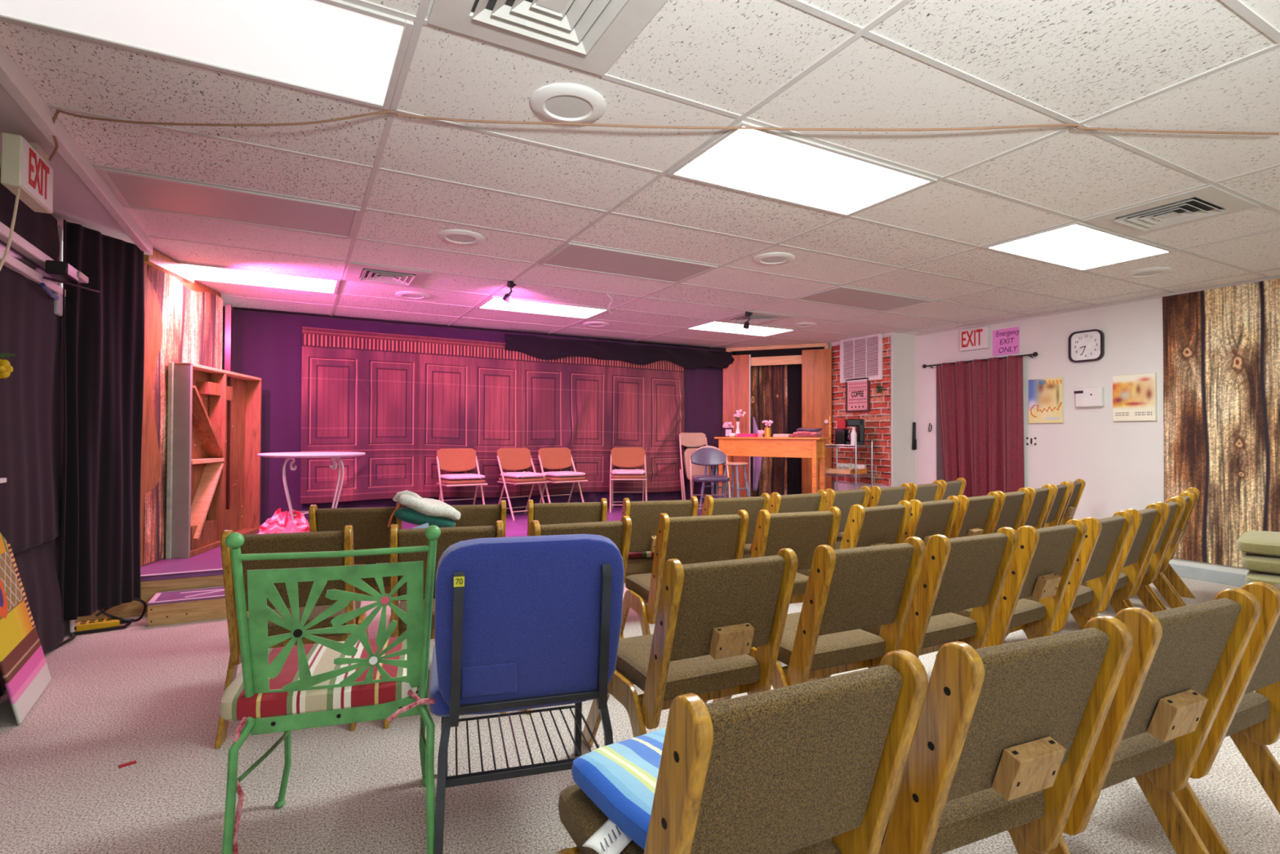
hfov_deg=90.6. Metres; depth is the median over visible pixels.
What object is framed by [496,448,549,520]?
folding chair
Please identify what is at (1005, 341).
notice
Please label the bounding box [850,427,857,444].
water bottle
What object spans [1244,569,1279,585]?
seat cushion
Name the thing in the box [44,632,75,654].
cable
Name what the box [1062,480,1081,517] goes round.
cushion
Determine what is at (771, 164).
recessed light
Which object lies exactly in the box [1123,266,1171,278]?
ceiling speaker
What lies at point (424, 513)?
bundle
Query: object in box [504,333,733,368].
valance
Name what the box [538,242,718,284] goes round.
ceiling panel
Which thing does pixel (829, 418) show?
stick
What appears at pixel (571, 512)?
cushion
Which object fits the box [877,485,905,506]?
cushion
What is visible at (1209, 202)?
ceiling vent
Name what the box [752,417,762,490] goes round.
cloth
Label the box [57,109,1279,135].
cable
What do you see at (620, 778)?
striped cushion
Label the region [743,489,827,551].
chair
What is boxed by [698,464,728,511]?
bar stool
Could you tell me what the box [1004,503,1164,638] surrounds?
chair
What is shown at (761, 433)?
bouquet
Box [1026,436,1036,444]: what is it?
wall outlet
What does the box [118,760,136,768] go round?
paper scrap
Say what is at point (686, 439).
folded chair
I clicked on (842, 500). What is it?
cushion
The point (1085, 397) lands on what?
thermostat
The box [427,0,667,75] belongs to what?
ceiling vent
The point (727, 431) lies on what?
picture
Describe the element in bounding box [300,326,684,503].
backdrop
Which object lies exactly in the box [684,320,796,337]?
recessed light
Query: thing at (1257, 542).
seat cushion
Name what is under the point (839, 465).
box
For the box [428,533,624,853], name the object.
chair
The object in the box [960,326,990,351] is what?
exit sign
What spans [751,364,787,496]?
plank hanging
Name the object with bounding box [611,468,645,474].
seat pad
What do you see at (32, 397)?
curtain
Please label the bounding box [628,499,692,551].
cushion
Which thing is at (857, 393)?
coffee sign
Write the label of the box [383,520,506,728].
chair
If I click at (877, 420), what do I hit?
brick hanging
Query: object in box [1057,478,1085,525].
chair
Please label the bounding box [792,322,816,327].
ceiling speaker
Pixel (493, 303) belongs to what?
recessed light
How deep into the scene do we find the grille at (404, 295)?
5.72 m
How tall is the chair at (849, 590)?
0.830 m
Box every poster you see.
[1028,377,1063,423]
[1112,372,1156,421]
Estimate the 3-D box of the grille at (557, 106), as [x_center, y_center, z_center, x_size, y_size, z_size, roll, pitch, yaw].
[-0.273,-1.224,2.415,0.177,0.011,0.177,1,-1,-28]
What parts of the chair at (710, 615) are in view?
leg frame, post, seat, seat rail, post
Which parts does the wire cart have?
post, post, post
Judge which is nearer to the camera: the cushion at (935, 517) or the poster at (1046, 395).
the cushion at (935, 517)
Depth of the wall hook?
7.59 m
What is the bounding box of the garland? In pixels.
[722,422,733,427]
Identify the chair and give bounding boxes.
[214,524,368,748]
[222,524,440,853]
[308,502,403,600]
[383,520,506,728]
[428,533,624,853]
[435,448,488,504]
[450,500,506,537]
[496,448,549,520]
[524,515,631,714]
[527,497,607,536]
[537,447,587,502]
[557,649,928,853]
[581,547,798,747]
[609,447,647,512]
[620,509,748,637]
[621,496,697,638]
[679,432,715,499]
[688,445,730,508]
[701,493,770,558]
[712,536,925,702]
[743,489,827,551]
[750,506,841,603]
[796,500,912,576]
[820,526,1018,678]
[824,485,871,549]
[828,615,1133,853]
[839,483,911,537]
[902,495,960,547]
[907,480,942,502]
[935,518,1087,656]
[937,477,966,500]
[950,491,1000,537]
[989,487,1030,533]
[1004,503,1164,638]
[1018,484,1053,528]
[1024,510,1133,635]
[1040,480,1071,528]
[1048,587,1261,853]
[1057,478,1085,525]
[1124,497,1183,612]
[1146,492,1195,609]
[1160,487,1199,605]
[1174,581,1279,853]
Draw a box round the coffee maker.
[844,418,864,444]
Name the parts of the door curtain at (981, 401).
rod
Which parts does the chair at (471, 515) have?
post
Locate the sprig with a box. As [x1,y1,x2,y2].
[875,385,882,392]
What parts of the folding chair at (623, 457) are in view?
leg, leg, backrest, seat, seat rail, leg, leg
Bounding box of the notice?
[992,326,1019,355]
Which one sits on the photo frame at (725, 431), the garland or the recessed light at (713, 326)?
the garland
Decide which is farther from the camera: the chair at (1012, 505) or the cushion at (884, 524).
the chair at (1012, 505)
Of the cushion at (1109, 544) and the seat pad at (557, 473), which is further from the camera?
the seat pad at (557, 473)
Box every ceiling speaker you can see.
[395,291,429,299]
[436,229,484,244]
[529,83,606,123]
[582,321,608,327]
[752,252,795,265]
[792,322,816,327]
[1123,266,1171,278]
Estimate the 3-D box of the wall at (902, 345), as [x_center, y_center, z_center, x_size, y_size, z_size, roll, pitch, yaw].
[2.704,0.077,8.705,0.390,2.500,2.180,1,-1,-28]
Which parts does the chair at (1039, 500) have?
post, post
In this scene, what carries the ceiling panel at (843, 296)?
in the ceiling
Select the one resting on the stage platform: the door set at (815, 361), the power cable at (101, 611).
the door set at (815, 361)
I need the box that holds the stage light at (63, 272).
[42,259,100,293]
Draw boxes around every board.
[0,532,51,724]
[224,304,232,509]
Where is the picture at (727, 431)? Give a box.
[725,429,731,435]
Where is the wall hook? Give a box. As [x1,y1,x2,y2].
[928,422,932,431]
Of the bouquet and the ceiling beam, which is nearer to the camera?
the ceiling beam
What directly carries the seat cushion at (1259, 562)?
on the seat cushion at (1272, 579)
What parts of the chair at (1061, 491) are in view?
post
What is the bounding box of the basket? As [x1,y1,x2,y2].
[849,467,866,474]
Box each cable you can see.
[0,187,20,271]
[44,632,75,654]
[48,111,59,160]
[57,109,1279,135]
[95,597,146,622]
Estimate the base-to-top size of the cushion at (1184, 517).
0.315 m
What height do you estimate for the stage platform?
0.265 m
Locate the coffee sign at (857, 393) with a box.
[845,377,870,412]
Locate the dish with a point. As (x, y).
(729, 434)
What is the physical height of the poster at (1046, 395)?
0.459 m
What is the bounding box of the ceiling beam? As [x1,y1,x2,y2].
[143,248,194,284]
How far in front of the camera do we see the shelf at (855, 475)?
7.73 m
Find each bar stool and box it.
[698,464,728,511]
[720,462,749,497]
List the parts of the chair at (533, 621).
leg, seat, backrest, leg, leg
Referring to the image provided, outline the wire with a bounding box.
[606,293,612,314]
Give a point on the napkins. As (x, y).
(774, 435)
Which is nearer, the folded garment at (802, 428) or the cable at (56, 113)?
the cable at (56, 113)
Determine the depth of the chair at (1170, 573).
4.76 m
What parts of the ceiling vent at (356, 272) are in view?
plate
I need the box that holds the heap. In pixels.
[257,507,310,533]
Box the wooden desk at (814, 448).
[714,436,830,497]
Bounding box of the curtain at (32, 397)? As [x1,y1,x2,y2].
[0,265,70,697]
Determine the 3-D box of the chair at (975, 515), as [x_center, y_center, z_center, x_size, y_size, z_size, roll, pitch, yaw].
[2.024,0.852,4.418,0.492,0.830,0.740,1,-1,-36]
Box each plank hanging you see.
[143,265,222,564]
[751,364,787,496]
[1162,278,1279,568]
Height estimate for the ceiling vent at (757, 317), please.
0.026 m
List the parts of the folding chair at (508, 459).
leg, leg, backrest, seat, seat rail, leg, leg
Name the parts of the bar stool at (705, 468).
leg, leg, leg, leg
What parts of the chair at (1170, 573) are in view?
leg frame, leg frame, post, post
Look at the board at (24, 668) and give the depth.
2.81 m
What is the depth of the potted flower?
2.67 m
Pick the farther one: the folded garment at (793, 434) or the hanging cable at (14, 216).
the folded garment at (793, 434)
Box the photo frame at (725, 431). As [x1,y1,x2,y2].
[721,427,733,436]
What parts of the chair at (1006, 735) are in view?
post, seat, leg frame, post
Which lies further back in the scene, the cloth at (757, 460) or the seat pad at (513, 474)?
the cloth at (757, 460)
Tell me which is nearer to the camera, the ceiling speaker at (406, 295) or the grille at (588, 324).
the ceiling speaker at (406, 295)
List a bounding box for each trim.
[0,42,152,255]
[915,275,1279,336]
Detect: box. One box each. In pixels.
[737,433,757,436]
[836,462,852,468]
[852,463,866,468]
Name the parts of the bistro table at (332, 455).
leg, leg, leg, leg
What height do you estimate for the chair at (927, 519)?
0.830 m
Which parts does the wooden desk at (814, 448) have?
leg, leg, leg, panel, leg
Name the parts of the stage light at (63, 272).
arm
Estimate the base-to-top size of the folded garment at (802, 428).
0.063 m
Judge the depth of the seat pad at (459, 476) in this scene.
6.75 m
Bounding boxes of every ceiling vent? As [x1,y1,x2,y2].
[343,262,432,288]
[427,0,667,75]
[715,311,793,324]
[1082,185,1259,236]
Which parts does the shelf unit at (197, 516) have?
panel, shelf, panel, panel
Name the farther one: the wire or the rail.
the wire
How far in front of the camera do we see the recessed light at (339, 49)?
1.98 m
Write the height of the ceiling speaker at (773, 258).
0.016 m
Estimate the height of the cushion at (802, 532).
0.315 m
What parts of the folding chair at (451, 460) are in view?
leg, backrest, seat, seat rail, leg, leg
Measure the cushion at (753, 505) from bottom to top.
0.315 m
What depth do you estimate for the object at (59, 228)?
3.67 m
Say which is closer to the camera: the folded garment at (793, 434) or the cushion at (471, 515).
the cushion at (471, 515)
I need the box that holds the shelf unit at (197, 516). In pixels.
[165,362,262,559]
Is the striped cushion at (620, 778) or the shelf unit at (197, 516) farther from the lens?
the shelf unit at (197, 516)
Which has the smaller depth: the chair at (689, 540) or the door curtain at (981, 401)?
the chair at (689, 540)
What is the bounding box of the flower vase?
[733,408,746,436]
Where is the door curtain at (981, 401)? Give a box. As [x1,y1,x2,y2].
[922,351,1038,497]
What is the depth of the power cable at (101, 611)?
3.94 m
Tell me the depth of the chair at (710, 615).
2.04 m
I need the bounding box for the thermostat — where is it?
[1074,386,1104,407]
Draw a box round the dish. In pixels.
[728,433,735,436]
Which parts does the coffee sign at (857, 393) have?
panel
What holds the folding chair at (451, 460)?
on the stage platform
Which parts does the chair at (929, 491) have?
post, post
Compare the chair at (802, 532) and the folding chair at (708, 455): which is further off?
the folding chair at (708, 455)
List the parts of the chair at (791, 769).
leg frame, seat rail, post, seat, post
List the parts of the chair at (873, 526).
seat, post, post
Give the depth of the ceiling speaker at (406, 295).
5.68 m
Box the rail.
[0,222,66,317]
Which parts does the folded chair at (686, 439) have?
leg, leg, backrest, seat, seat rail, leg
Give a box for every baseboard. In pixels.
[65,619,74,636]
[1162,563,1246,586]
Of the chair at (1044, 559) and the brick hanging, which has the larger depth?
the brick hanging
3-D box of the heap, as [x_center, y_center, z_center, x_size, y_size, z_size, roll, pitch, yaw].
[-2.989,0.835,5.299,0.490,0.324,0.462,0,-1,6]
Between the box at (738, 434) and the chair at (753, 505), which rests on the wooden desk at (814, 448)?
the box at (738, 434)
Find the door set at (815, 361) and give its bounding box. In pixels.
[722,342,831,497]
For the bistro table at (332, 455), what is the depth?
5.38 m
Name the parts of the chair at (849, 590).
leg frame, post, seat, seat rail, leg frame, post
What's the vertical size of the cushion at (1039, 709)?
0.315 m
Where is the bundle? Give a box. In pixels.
[386,489,460,528]
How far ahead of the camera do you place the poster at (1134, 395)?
5.75 m
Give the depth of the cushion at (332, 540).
2.53 m
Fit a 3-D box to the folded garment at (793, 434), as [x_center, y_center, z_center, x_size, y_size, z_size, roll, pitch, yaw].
[2.020,0.102,7.719,0.360,0.065,0.200,0,-1,37]
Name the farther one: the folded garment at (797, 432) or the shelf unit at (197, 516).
the folded garment at (797, 432)
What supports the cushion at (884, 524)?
on the chair at (873, 526)
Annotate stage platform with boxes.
[74,502,702,622]
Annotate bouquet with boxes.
[757,430,764,436]
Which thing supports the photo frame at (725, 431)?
on the wooden desk at (814, 448)
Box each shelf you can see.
[0,477,6,483]
[825,444,871,448]
[825,473,871,477]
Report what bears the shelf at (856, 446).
attached to the wire cart
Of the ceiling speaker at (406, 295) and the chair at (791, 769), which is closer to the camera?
the chair at (791, 769)
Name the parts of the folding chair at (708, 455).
leg, backrest, seat, leg, leg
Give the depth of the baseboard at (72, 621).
3.75 m
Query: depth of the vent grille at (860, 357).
8.04 m
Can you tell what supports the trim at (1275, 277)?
attached to the wall at (1121, 464)
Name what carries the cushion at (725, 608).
on the chair at (710, 615)
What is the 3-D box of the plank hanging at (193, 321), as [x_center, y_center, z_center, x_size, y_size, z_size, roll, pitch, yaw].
[-3.620,-0.093,5.068,0.019,2.160,1.139,0,-1,-10]
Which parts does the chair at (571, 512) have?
post, post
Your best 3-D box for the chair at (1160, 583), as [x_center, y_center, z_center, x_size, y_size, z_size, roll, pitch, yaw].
[3.335,0.857,4.393,0.492,0.830,0.740,1,-1,-43]
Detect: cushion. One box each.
[218,636,435,853]
[240,530,345,610]
[315,506,395,564]
[397,525,496,600]
[450,503,501,526]
[533,502,601,524]
[540,520,623,551]
[571,727,666,853]
[627,551,653,559]
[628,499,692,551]
[664,514,741,564]
[670,555,785,661]
[690,664,902,853]
[711,496,764,543]
[764,511,833,569]
[778,493,821,512]
[818,542,914,635]
[832,488,865,532]
[856,504,905,547]
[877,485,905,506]
[914,483,937,502]
[914,498,954,540]
[931,532,1008,616]
[942,480,961,499]
[946,626,1110,801]
[958,494,994,537]
[994,490,1025,533]
[1018,524,1077,599]
[1024,487,1048,527]
[1045,484,1066,523]
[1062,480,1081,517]
[1081,515,1124,582]
[1120,597,1241,740]
[1123,507,1157,567]
[1153,501,1177,553]
[1177,495,1189,528]
[1236,530,1279,556]
[1240,551,1279,573]
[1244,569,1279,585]
[1244,583,1279,694]
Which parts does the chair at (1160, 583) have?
leg frame, leg frame, post, post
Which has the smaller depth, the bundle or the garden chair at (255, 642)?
the garden chair at (255, 642)
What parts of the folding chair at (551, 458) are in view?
leg, leg, backrest, seat, seat rail, leg, leg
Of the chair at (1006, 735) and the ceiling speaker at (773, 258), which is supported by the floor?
the chair at (1006, 735)
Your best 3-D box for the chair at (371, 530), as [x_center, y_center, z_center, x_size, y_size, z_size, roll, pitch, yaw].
[-1.597,0.829,3.700,0.492,0.830,0.740,0,-1,-14]
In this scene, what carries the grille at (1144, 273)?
attached to the ceiling speaker at (1148, 272)
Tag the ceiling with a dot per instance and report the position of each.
(531, 191)
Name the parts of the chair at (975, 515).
post, post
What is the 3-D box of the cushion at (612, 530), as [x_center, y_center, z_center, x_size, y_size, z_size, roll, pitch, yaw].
[-0.279,0.588,2.877,0.398,0.315,0.130,1,-1,-23]
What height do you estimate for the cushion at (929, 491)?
0.315 m
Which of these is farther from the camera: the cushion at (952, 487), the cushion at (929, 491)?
the cushion at (952, 487)
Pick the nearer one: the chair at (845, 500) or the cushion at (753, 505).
the cushion at (753, 505)
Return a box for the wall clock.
[1068,328,1104,362]
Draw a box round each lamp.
[502,280,515,302]
[742,311,752,328]
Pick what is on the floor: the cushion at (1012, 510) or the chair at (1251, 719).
the chair at (1251, 719)
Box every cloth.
[0,168,59,261]
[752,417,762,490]
[786,364,801,494]
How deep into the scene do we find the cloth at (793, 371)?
8.91 m
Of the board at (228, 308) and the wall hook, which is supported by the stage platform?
the board at (228, 308)
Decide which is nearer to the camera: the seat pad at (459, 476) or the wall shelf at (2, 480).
the wall shelf at (2, 480)
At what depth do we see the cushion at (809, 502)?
4.28 m
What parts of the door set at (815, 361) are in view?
door panel, header rail, rail, door panel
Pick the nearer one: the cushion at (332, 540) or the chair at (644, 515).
the cushion at (332, 540)
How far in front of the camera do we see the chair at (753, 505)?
4.04 m
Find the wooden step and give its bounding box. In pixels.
[146,586,248,626]
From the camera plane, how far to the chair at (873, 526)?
3.56 m
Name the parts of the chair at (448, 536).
leg frame, post, seat rail, seat, post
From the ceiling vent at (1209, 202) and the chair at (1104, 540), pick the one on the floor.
the chair at (1104, 540)
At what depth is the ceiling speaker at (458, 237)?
4.01 m
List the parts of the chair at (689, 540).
leg frame, seat, post, post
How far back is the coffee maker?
7.75 m
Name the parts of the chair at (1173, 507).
leg frame, seat, leg frame, post, post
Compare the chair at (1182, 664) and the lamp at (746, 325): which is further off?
the lamp at (746, 325)
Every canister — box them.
[835,429,848,444]
[836,420,846,428]
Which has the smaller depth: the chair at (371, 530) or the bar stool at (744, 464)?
the chair at (371, 530)
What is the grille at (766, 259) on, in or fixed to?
attached to the ceiling speaker at (773, 258)
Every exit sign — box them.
[0,132,53,213]
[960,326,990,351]
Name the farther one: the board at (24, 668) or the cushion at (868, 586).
the board at (24, 668)
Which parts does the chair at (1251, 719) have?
leg frame, post, seat, leg frame, post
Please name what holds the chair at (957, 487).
on the floor
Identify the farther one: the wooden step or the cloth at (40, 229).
the wooden step
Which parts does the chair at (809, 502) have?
seat, post, post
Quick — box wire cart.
[825,441,872,490]
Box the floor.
[0,573,1279,853]
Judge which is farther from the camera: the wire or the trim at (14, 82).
the wire
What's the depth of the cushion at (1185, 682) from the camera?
1.49 m
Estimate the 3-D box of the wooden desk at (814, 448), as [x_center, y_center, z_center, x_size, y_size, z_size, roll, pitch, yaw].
[1.645,0.590,8.007,1.429,0.923,0.350,0,-1,37]
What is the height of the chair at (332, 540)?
0.830 m
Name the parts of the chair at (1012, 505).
post, post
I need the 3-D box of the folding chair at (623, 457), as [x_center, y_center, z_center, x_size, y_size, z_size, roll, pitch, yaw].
[-0.147,0.653,7.904,0.461,0.791,0.476,0,-1,-2]
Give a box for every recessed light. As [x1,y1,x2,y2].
[0,0,413,110]
[97,167,359,239]
[177,262,340,294]
[475,296,610,319]
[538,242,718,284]
[666,120,937,216]
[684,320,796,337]
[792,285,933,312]
[982,221,1174,271]
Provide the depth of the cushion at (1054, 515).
5.24 m
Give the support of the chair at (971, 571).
on the floor
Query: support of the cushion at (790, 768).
on the chair at (791, 769)
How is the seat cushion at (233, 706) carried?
on the garden chair at (255, 642)
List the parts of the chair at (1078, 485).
post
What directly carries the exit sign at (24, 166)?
hanging from the ceiling
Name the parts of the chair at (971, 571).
seat, post, seat rail, post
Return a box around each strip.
[70,616,133,635]
[911,422,916,449]
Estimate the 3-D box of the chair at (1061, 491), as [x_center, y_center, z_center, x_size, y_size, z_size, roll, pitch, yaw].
[3.181,0.869,5.390,0.492,0.830,0.740,1,-1,-43]
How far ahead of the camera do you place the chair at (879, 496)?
4.87 m
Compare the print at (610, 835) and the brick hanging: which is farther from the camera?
the brick hanging
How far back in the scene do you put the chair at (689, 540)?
3.12 m
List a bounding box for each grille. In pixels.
[402,293,422,297]
[446,234,475,242]
[545,94,591,118]
[588,324,603,325]
[760,256,786,262]
[840,333,882,382]
[1132,271,1161,275]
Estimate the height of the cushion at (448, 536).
0.315 m
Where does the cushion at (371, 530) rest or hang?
on the chair at (371, 530)
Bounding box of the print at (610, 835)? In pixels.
[600,825,621,851]
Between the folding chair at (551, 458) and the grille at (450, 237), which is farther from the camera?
the folding chair at (551, 458)
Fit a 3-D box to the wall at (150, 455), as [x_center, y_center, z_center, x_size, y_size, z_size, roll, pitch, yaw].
[-3.652,-0.096,5.034,0.060,2.200,1.206,0,-1,-11]
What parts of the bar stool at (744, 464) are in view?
leg, leg, seat, leg, leg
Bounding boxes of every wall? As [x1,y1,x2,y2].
[140,262,221,566]
[232,309,725,524]
[823,332,914,491]
[914,297,1248,574]
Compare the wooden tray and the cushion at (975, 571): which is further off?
the wooden tray
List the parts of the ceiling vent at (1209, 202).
plate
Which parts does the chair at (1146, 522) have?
seat, leg frame, post, post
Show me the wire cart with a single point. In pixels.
(855, 475)
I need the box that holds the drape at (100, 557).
[58,219,144,622]
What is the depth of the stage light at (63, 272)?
3.33 m
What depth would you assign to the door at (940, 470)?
7.51 m
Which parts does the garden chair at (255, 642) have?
leg, rail, seat rail, panel, leg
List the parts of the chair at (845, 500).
post, seat, post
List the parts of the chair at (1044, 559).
leg frame, seat, post, seat rail, post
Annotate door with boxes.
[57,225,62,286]
[936,373,943,479]
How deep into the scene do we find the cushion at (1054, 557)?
2.78 m
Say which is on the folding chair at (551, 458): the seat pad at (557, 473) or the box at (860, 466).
the seat pad at (557, 473)
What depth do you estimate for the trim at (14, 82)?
2.63 m
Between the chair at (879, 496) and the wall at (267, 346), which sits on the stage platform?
the wall at (267, 346)
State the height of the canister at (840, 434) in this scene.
0.190 m
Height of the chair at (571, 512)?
0.830 m
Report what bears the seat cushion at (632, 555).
on the chair at (644, 515)
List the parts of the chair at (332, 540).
leg frame, post, seat, seat rail, post, seat rail, leg frame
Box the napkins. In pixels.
[773,434,791,437]
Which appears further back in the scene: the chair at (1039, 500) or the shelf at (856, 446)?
the shelf at (856, 446)
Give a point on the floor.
(151, 696)
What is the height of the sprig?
0.097 m
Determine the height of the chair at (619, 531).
0.830 m
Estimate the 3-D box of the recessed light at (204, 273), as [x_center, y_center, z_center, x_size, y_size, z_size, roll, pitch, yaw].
[-3.075,-1.198,5.129,1.141,0.014,0.582,1,-1,-28]
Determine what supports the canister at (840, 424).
on the canister at (840, 434)
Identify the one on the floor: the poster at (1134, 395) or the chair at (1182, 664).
the chair at (1182, 664)
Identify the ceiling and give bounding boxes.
[0,0,1279,348]
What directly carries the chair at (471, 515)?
on the floor
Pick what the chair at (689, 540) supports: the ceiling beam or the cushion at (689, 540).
the cushion at (689, 540)
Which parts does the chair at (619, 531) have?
post, post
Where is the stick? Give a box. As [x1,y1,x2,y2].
[826,415,833,444]
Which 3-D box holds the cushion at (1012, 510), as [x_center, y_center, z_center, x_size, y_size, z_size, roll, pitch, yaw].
[2.600,0.621,4.519,0.398,0.315,0.130,1,-1,-38]
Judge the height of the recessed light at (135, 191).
0.014 m
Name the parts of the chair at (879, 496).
post, post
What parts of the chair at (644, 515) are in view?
post, seat rail, seat, post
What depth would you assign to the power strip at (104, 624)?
3.85 m
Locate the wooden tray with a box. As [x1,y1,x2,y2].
[825,466,854,474]
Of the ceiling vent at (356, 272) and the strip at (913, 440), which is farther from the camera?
the strip at (913, 440)
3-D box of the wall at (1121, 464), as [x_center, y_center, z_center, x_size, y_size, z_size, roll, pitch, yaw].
[5.282,0.030,4.461,0.100,2.500,7.740,1,-1,-28]
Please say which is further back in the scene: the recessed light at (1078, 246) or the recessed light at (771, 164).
the recessed light at (1078, 246)
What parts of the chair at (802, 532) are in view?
post, seat rail, seat, post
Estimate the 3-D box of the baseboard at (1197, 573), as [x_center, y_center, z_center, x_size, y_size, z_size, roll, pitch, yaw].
[5.236,1.229,4.399,0.016,0.100,7.700,1,-1,-28]
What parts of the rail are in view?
rail, plate, door rail, rail, arm, plate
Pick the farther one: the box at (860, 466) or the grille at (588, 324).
the box at (860, 466)
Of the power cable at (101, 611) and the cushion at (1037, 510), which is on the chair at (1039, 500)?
the cushion at (1037, 510)
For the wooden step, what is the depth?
4.06 m
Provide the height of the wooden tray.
0.068 m
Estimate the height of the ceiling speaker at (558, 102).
0.016 m
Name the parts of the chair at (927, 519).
post, post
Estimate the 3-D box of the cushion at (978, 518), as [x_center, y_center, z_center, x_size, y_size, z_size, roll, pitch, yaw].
[2.191,0.615,4.195,0.398,0.315,0.130,1,-1,-36]
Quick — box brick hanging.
[831,335,890,485]
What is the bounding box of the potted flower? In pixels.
[0,352,15,378]
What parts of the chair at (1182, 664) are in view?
leg frame, post, seat, leg frame, post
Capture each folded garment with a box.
[790,433,822,437]
[793,431,822,435]
[795,426,822,431]
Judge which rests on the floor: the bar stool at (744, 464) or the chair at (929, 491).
the chair at (929, 491)
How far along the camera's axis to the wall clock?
6.11 m
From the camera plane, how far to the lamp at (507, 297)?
5.17 m
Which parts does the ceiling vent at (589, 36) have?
plate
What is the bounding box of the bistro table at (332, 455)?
[257,451,365,522]
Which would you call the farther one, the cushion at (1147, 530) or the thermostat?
the thermostat
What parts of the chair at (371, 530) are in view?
post, seat, seat rail, post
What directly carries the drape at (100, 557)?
hanging from the ceiling
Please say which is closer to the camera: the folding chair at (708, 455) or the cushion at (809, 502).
the cushion at (809, 502)
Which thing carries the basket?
on the wire cart
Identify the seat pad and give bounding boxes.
[440,473,484,479]
[500,471,546,478]
[543,471,585,476]
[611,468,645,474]
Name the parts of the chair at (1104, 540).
leg frame, seat, post, leg frame, post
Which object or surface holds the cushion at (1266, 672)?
on the chair at (1251, 719)
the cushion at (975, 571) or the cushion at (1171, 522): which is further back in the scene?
the cushion at (1171, 522)
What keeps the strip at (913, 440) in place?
attached to the wall at (1121, 464)
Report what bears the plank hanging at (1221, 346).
attached to the wall at (1121, 464)
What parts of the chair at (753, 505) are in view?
post, seat, post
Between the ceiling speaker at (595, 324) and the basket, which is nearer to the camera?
the ceiling speaker at (595, 324)
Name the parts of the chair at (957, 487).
post, post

